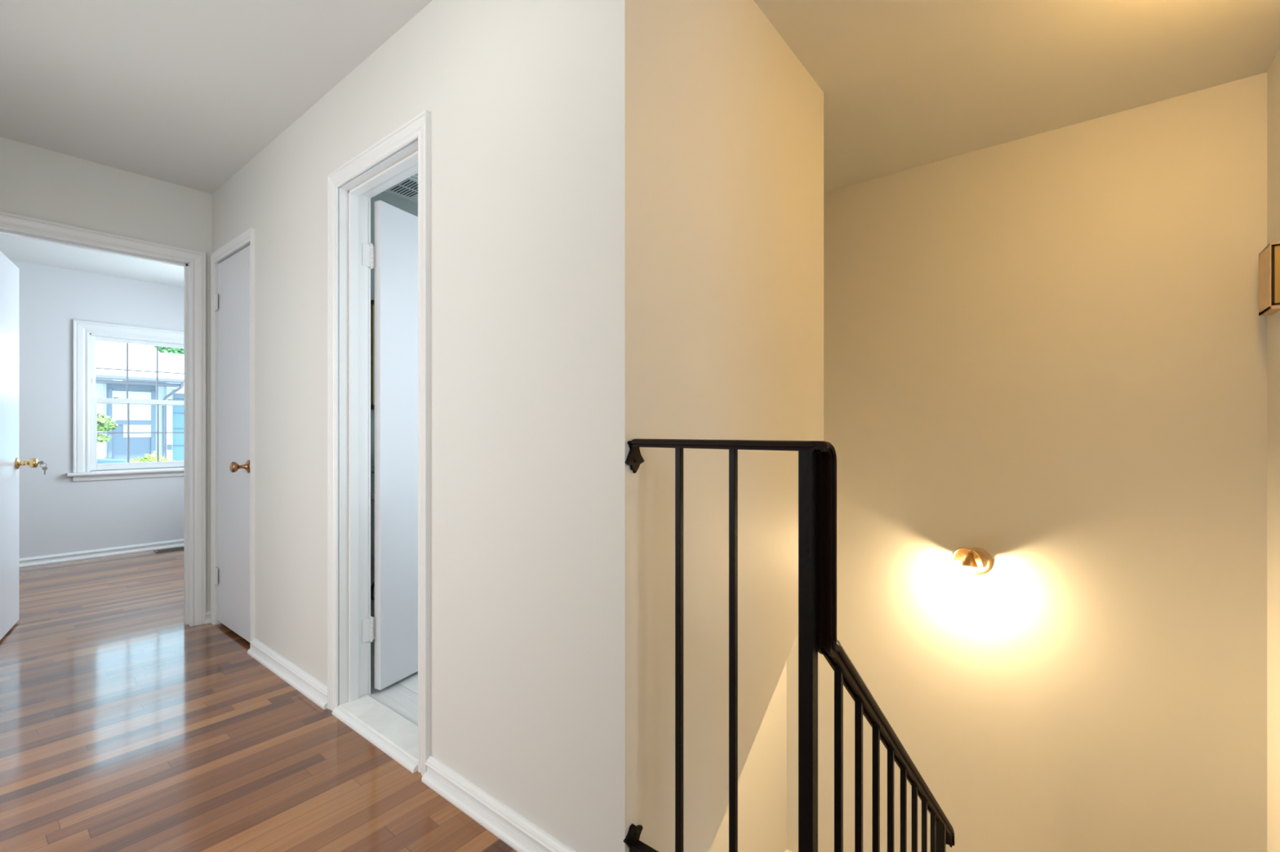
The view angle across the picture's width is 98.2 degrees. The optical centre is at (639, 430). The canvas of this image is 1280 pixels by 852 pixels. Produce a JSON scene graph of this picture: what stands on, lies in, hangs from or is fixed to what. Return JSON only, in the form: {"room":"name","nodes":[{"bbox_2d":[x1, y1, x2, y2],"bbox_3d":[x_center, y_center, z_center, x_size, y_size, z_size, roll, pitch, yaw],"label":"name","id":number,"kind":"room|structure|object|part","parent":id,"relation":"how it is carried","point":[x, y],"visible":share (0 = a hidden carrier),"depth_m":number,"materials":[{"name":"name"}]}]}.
{"room":"stair landing","nodes":[
{"label":"stair landing","id":0,"kind":"room"},
{"bbox_2d":[9,259,184,559],"bbox_3d":[-5.391,-0.129,3.969,0.140,2.438,4.500,0,0,39],"label":"wall","id":1,"kind":"structure","parent":0,"point":[58,514],"depth_m":4.63,"materials":[{"name":"white paint"}]},
{"bbox_2d":[18,538,184,568],"bbox_3d":[-5.324,1.056,3.916,0.032,0.068,4.300,0,0,39],"label":"baseboard","id":2,"kind":"structure","parent":1,"relation":"attached to","point":[82,555],"depth_m":4.76,"materials":[{"name":"white wood"}]},
{"bbox_2d":[66,320,184,481],"bbox_3d":[-4.510,-0.250,5.035,0.192,1.355,0.984,0,0,39],"label":"window","id":3,"kind":"structure","parent":1,"relation":"in","point":[85,334],"depth_m":4.80,"materials":[{"name":"white wood"}]},
{"bbox_3d":[-4.474,0.369,5.007,0.102,0.031,0.984,0,0,39],"label":"sill","id":4,"kind":"part","parent":3,"relation":"part of","materials":[{"name":"white"}]},
{"bbox_3d":[-4.530,-0.230,5.051,0.140,1.200,0.714,0,0,39],"label":"frame","id":5,"kind":"part","parent":3,"relation":"part of","materials":[{"name":"white wood"}]},
{"bbox_3d":[-4.540,-0.526,5.060,0.030,0.583,0.690,0,0,39],"label":"sash","id":6,"kind":"part","parent":3,"relation":"part of","materials":[{"name":"white"}]},
{"bbox_3d":[-4.512,0.031,5.037,0.030,0.626,0.690,0,0,39],"label":"sash","id":7,"kind":"part","parent":3,"relation":"part of","materials":[{"name":"white wood"}]},
{"bbox_2d":[95,343,184,399],"bbox_3d":[-4.541,-0.529,5.060,0.012,0.505,0.618,0,0,39],"label":"grille","id":8,"kind":"object","parent":3,"relation":"attached to","point":[157,345],"depth_m":5.14,"materials":[{"name":"grey"}]},
{"bbox_2d":[97,403,184,462],"bbox_3d":[-4.513,0.024,5.038,0.012,0.528,0.610,0,0,39],"label":"grille","id":9,"kind":"object","parent":3,"relation":"attached to","point":[128,433],"depth_m":5.11,"materials":[{"name":"grey"}]},
{"bbox_2d":[0,136,212,610],"bbox_3d":[-2.882,-0.129,2.706,0.120,2.438,1.488,0,0,39],"label":"wall","id":10,"kind":"structure","parent":0,"point":[36,182],"depth_m":2.84,"materials":[{"name":"white paint"}]},
{"bbox_2d":[0,211,205,639],"bbox_3d":[-3.068,0.045,3.050,0.876,2.090,0.890,0,0,39],"label":"door","id":11,"kind":"structure","parent":10,"relation":"in","point":[193,262],"depth_m":3.07,"materials":[{"name":"white wood"}]},
{"bbox_3d":[-3.510,0.185,3.098,0.203,0.068,0.068,0,0,-39],"label":"knob","id":12,"kind":"part","parent":11,"relation":"part of","materials":[{"name":"gold metal"}]},
{"bbox_2d":[38,461,47,475],"bbox_3d":[-3.426,0.215,3.166,0.059,0.080,0.002,0,0,-39],"label":"keys","id":13,"kind":"object","parent":11,"relation":"hanging from","point":[40,463],"visible":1,"depth_m":3.17,"materials":[{"name":"silver metal"}]},
{"bbox_2d":[205,609,210,624],"bbox_3d":[-2.440,1.056,3.140,0.032,0.068,0.034,0,0,39],"label":"baseboard","id":14,"kind":"structure","parent":10,"relation":"attached to","point":[207,612],"depth_m":3.13,"materials":[{"name":"white wood"}]},
{"bbox_2d":[0,546,516,851],"bbox_3d":[-1.512,1.246,1.650,8.820,0.348,5.500,0,0,39],"label":"floor","id":15,"kind":"structure","parent":0,"point":[126,726],"depth_m":1.92,"materials":[{"name":"brown wood"}]},
{"bbox_2d":[153,546,184,553],"bbox_3d":[-4.239,1.087,5.084,0.115,0.006,0.320,0,0,39],"label":"floor vent","id":16,"kind":"object","parent":15,"relation":"in","point":[180,548],"visible":0.7,"depth_m":5.04,"materials":[{"name":"brown"}]},
{"bbox_2d":[370,491,374,600],"bbox_3d":[-1.113,0.706,3.002,0.670,0.732,0.467,0,0,39],"label":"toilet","id":17,"kind":"object","parent":15,"relation":"on","point":[372,494],"visible":0.07,"depth_m":2.98,"materials":[{"name":"white ceramic"}]},
{"bbox_3d":[-1.293,0.532,3.150,0.195,0.315,0.440,0,0,39],"label":"tank","id":18,"kind":"part","parent":17,"relation":"part of","materials":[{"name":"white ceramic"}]},
{"bbox_3d":[-1.291,0.357,3.148,0.210,0.035,0.460,0,0,39],"label":"tank lid","id":19,"kind":"part","parent":17,"relation":"part of","materials":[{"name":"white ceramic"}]},
{"bbox_2d":[332,694,417,773],"bbox_3d":[-0.909,1.077,1.998,0.590,0.026,0.137,0,0,39],"label":"threshold","id":20,"kind":"object","parent":15,"relation":"on","point":[393,734],"visible":0.79,"depth_m":1.99,"materials":[{"name":"beige stone"}]},
{"bbox_2d":[623,439,955,851],"bbox_3d":[0.538,1.174,1.601,0.455,2.310,1.280,0,0,39],"label":"stair railing","id":21,"kind":"object","parent":15,"relation":"on","point":[817,460],"visible":1,"depth_m":1.10,"materials":[{"name":"black metal"}]},
{"bbox_3d":[0.141,0.945,1.141,0.400,0.013,0.025,0,0,39],"label":"rail","id":22,"kind":"part","parent":21,"relation":"part of","materials":[{"name":"black metal"}]},
{"bbox_3d":[0.155,0.028,1.129,0.419,0.018,0.036,0,0,39],"label":"rail","id":23,"kind":"part","parent":21,"relation":"part of","materials":[{"name":"black metal"}]},
{"bbox_3d":[0.306,0.563,1.009,0.027,1.054,0.027,0,0,39],"label":"newel post","id":24,"kind":"part","parent":21,"relation":"part of","materials":[{"name":"black metal"}]},
{"bbox_3d":[0.707,0.740,1.477,0.036,1.441,1.264,0,0,39],"label":"handrail","id":25,"kind":"part","parent":21,"relation":"part of","materials":[{"name":"black metal"}]},
{"bbox_3d":[1.003,1.812,1.849,0.026,1.033,0.026,0,0,39],"label":"newel post","id":26,"kind":"part","parent":21,"relation":"part of","materials":[{"name":"black metal"}]},
{"bbox_2d":[370,191,417,617],"bbox_3d":[-1.160,-0.079,3.586,0.120,2.538,2.032,0,0,39],"label":"wall","id":27,"kind":"structure","parent":0,"point":[411,207],"depth_m":3.08,"materials":[{"name":"grey paint"}]},
{"bbox_2d":[370,299,374,409],"bbox_3d":[-1.361,-0.417,3.211,0.028,0.605,0.388,0,0,39],"label":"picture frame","id":28,"kind":"object","parent":27,"relation":"attached to","point":[372,302],"visible":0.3,"depth_m":3.06,"materials":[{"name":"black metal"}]},
{"bbox_2d":[212,0,625,851],"bbox_3d":[-1.203,-0.129,2.249,3.077,2.438,0.113,0,0,39],"label":"wall","id":29,"kind":"structure","parent":0,"point":[525,100],"depth_m":1.53,"materials":[{"name":"white paint"}]},
{"bbox_2d":[210,227,254,648],"bbox_3d":[-2.138,0.048,2.947,0.653,2.084,0.186,0,0,39],"label":"door","id":30,"kind":"structure","parent":29,"relation":"in","point":[233,264],"depth_m":2.95,"materials":[{"name":"white wood"}]},
{"bbox_3d":[-1.994,0.182,2.762,0.066,0.066,0.077,0,0,39],"label":"knob","id":31,"kind":"part","parent":30,"relation":"part of","materials":[{"name":"brown metal"}]},
{"bbox_2d":[247,638,327,710],"bbox_3d":[-1.565,1.056,2.445,0.872,0.068,0.032,0,0,39],"label":"baseboard","id":32,"kind":"structure","parent":29,"relation":"attached to","point":[304,683],"depth_m":2.40,"materials":[{"name":"white wood"}]},
{"bbox_2d":[327,110,431,776],"bbox_3d":[-0.772,0.045,2.280,0.847,2.090,0.734,0,0,39],"label":"door","id":33,"kind":"structure","parent":29,"relation":"in","point":[400,257],"depth_m":2.19,"materials":[{"name":"white wood"}]},
{"bbox_3d":[-0.860,0.036,2.060,0.710,2.072,0.018,0,0,39],"label":"casing","id":34,"kind":"part","parent":33,"relation":"part of","materials":[{"name":"white wood"}]},
{"bbox_2d":[421,755,575,851],"bbox_3d":[-0.356,1.056,1.483,0.797,0.068,0.032,0,0,39],"label":"baseboard","id":35,"kind":"structure","parent":29,"relation":"attached to","point":[522,835],"depth_m":1.53,"materials":[{"name":"white wood"}]},
{"bbox_2d":[0,0,1279,287],"bbox_3d":[-1.512,-1.408,1.650,9.020,0.120,5.700,0,0,39],"label":"ceiling","id":36,"kind":"structure","parent":0,"point":[185,93],"depth_m":2.07,"materials":[{"name":"white paint"}]},
{"bbox_2d":[386,174,417,200],"bbox_3d":[-1.208,-1.336,3.108,0.280,0.022,0.360,0,0,39],"label":"exhaust fan","id":37,"kind":"object","parent":36,"relation":"attached to","point":[408,188],"visible":0.32,"depth_m":3.03,"materials":[{"name":"white plastic"}]},
{"bbox_2d":[625,0,823,851],"bbox_3d":[0.132,0.036,1.903,0.557,2.768,1.232,0,0,39],"label":"wall","id":38,"kind":"structure","parent":0,"point":[724,122],"depth_m":1.54,"materials":[{"name":"white paint"}]},
{"bbox_2d":[709,661,786,851],"bbox_3d":[-0.246,1.321,1.972,0.120,5.338,3.420,0,0,39],"label":"wall","id":39,"kind":"structure","parent":0,"point":[762,780],"depth_m":3.07,"materials":[{"name":"white paint"}]},
{"bbox_2d":[786,71,1266,851],"bbox_3d":[1.028,1.321,3.220,3.800,5.338,0.120,0,0,39],"label":"wall","id":40,"kind":"structure","parent":0,"point":[1045,353],"depth_m":2.48,"materials":[{"name":"white paint"}]},
{"bbox_2d":[950,547,992,574],"bbox_3d":[1.576,0.622,2.642,0.131,0.140,0.149,0,0,-41],"label":"wall sconce","id":41,"kind":"object","parent":40,"relation":"attached to","point":[976,561],"visible":1,"depth_m":2.63,"materials":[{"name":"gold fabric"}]},
{"bbox_2d":[950,547,986,568],"bbox_3d":[1.573,0.592,2.631,0.092,0.079,0.151,0,0,-33],"label":"hood","id":42,"kind":"object","parent":41,"relation":"attached to","point":[971,557],"depth_m":2.63,"materials":[{"name":"gold metal"}]},
{"bbox_3d":[1.558,0.618,2.615,0.070,0.078,0.067,0,0,39],"label":"reflector bulb","id":43,"kind":"part","parent":41,"relation":"part of","materials":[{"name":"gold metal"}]},
{"bbox_2d":[966,551,977,558],"bbox_3d":[1.590,0.592,2.642,0.052,0.038,0.038,0,0,-33],"label":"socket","id":44,"kind":"object","parent":41,"relation":"attached to","point":[970,554],"depth_m":2.62,"materials":[{"name":"gold metal"}]},
{"bbox_2d":[1266,48,1279,851],"bbox_3d":[1.775,1.321,1.255,0.120,5.338,2.265,0,0,39],"label":"wall","id":45,"kind":"structure","parent":0,"point":[1273,72],"depth_m":2.01,"materials":[{"name":"white paint"}]},
{"bbox_2d":[1258,241,1279,316],"bbox_3d":[2.254,-0.537,1.980,0.034,0.230,0.155,0,0,39],"label":"door chime","id":46,"kind":"object","parent":45,"relation":"attached to","point":[1269,257],"visible":1,"depth_m":1.94,"materials":[{"name":"gold wood"}]},
{"bbox_3d":[2.215,-0.541,1.921,0.022,0.198,0.003,0,0,39],"label":"brass plate","id":47,"kind":"part","parent":46,"relation":"part of","materials":[{"name":"brown metal"}]},
{"label":"outside","id":48,"kind":"structure","parent":0,"visible":0},
{"bbox_3d":[-23.072,1.440,24.744,53.080,0.100,70.000,0,0,39],"label":"ground","id":49,"kind":"structure","parent":48,"visible":0},
{"bbox_2d":[97,413,118,443],"bbox_3d":[-7.431,0.257,6.708,1.031,2.272,1.638,0,0,39],"label":"tree","id":50,"kind":"object","parent":49,"relation":"on","point":[104,423],"visible":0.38,"depth_m":7.18,"materials":[{"name":"green plant"}]},
{"bbox_2d":[97,456,130,463],"bbox_3d":[-9.771,0.665,7.837,1.670,1.450,4.400,0,0,39],"label":"car","id":51,"kind":"object","parent":49,"relation":"on","point":[100,460],"visible":0.02,"depth_m":8.57,"materials":[{"name":"blue"}]},
{"bbox_2d":[95,340,184,462],"bbox_3d":[-17.676,-0.790,13.039,10.900,4.360,8.800,0,0,39],"label":"neighbor house","id":52,"kind":"structure","parent":49,"relation":"on","point":[143,418],"depth_m":12.89,"materials":[{"name":"white"}]},
{"bbox_3d":[-11.737,0.170,12.810,0.080,2.440,0.825,0,0,39],"label":"entry door","id":53,"kind":"part","parent":52,"relation":"part of","materials":[{"name":"blue wood"}]},
{"bbox_3d":[-11.694,0.225,12.775,0.030,2.330,0.825,0,0,39],"label":"rail","id":54,"kind":"part","parent":52,"relation":"part of","materials":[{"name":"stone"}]},
{"bbox_3d":[-11.706,-0.565,12.773,0.025,0.660,0.664,0,0,39],"label":"pane","id":55,"kind":"part","parent":52,"relation":"part of","materials":[{"name":"blue"}]},
{"bbox_3d":[-11.715,0.170,12.846,0.070,2.440,1.360,0,0,39],"label":"board trim","id":56,"kind":"part","parent":52,"relation":"part of","materials":[{"name":"white"}]},
{"bbox_3d":[-11.649,0.016,12.845,0.025,0.288,0.480,0,0,39],"label":"pane","id":57,"kind":"part","parent":52,"relation":"part of","materials":[{"name":"blue"}]},
{"bbox_2d":[129,450,174,462],"bbox_3d":[-6.050,0.821,6.851,0.598,1.138,0.602,0,0,39],"label":"shrub","id":58,"kind":"object","parent":49,"relation":"on","point":[147,458],"visible":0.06,"depth_m":6.80,"materials":[{"name":"green plant"}]},
{"bbox_2d":[122,352,184,461],"bbox_3d":[-12.375,-0.440,18.176,8.000,3.660,6.159,0,0,39],"label":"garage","id":59,"kind":"structure","parent":49,"relation":"on","point":[177,361],"depth_m":13.68,"materials":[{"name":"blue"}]},
{"bbox_3d":[-9.969,0.310,15.498,0.100,2.160,4.955,0,0,39],"label":"door","id":60,"kind":"part","parent":59,"relation":"part of","materials":[{"name":"blue"}]},
{"bbox_2d":[153,346,184,354],"bbox_3d":[-19.316,-1.722,23.867,3.607,6.224,5.925,0,0,18],"label":"tree","id":61,"kind":"object","parent":49,"relation":"on","point":[162,349],"visible":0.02,"depth_m":22.06,"materials":[{"name":"green plant"}]}
]}

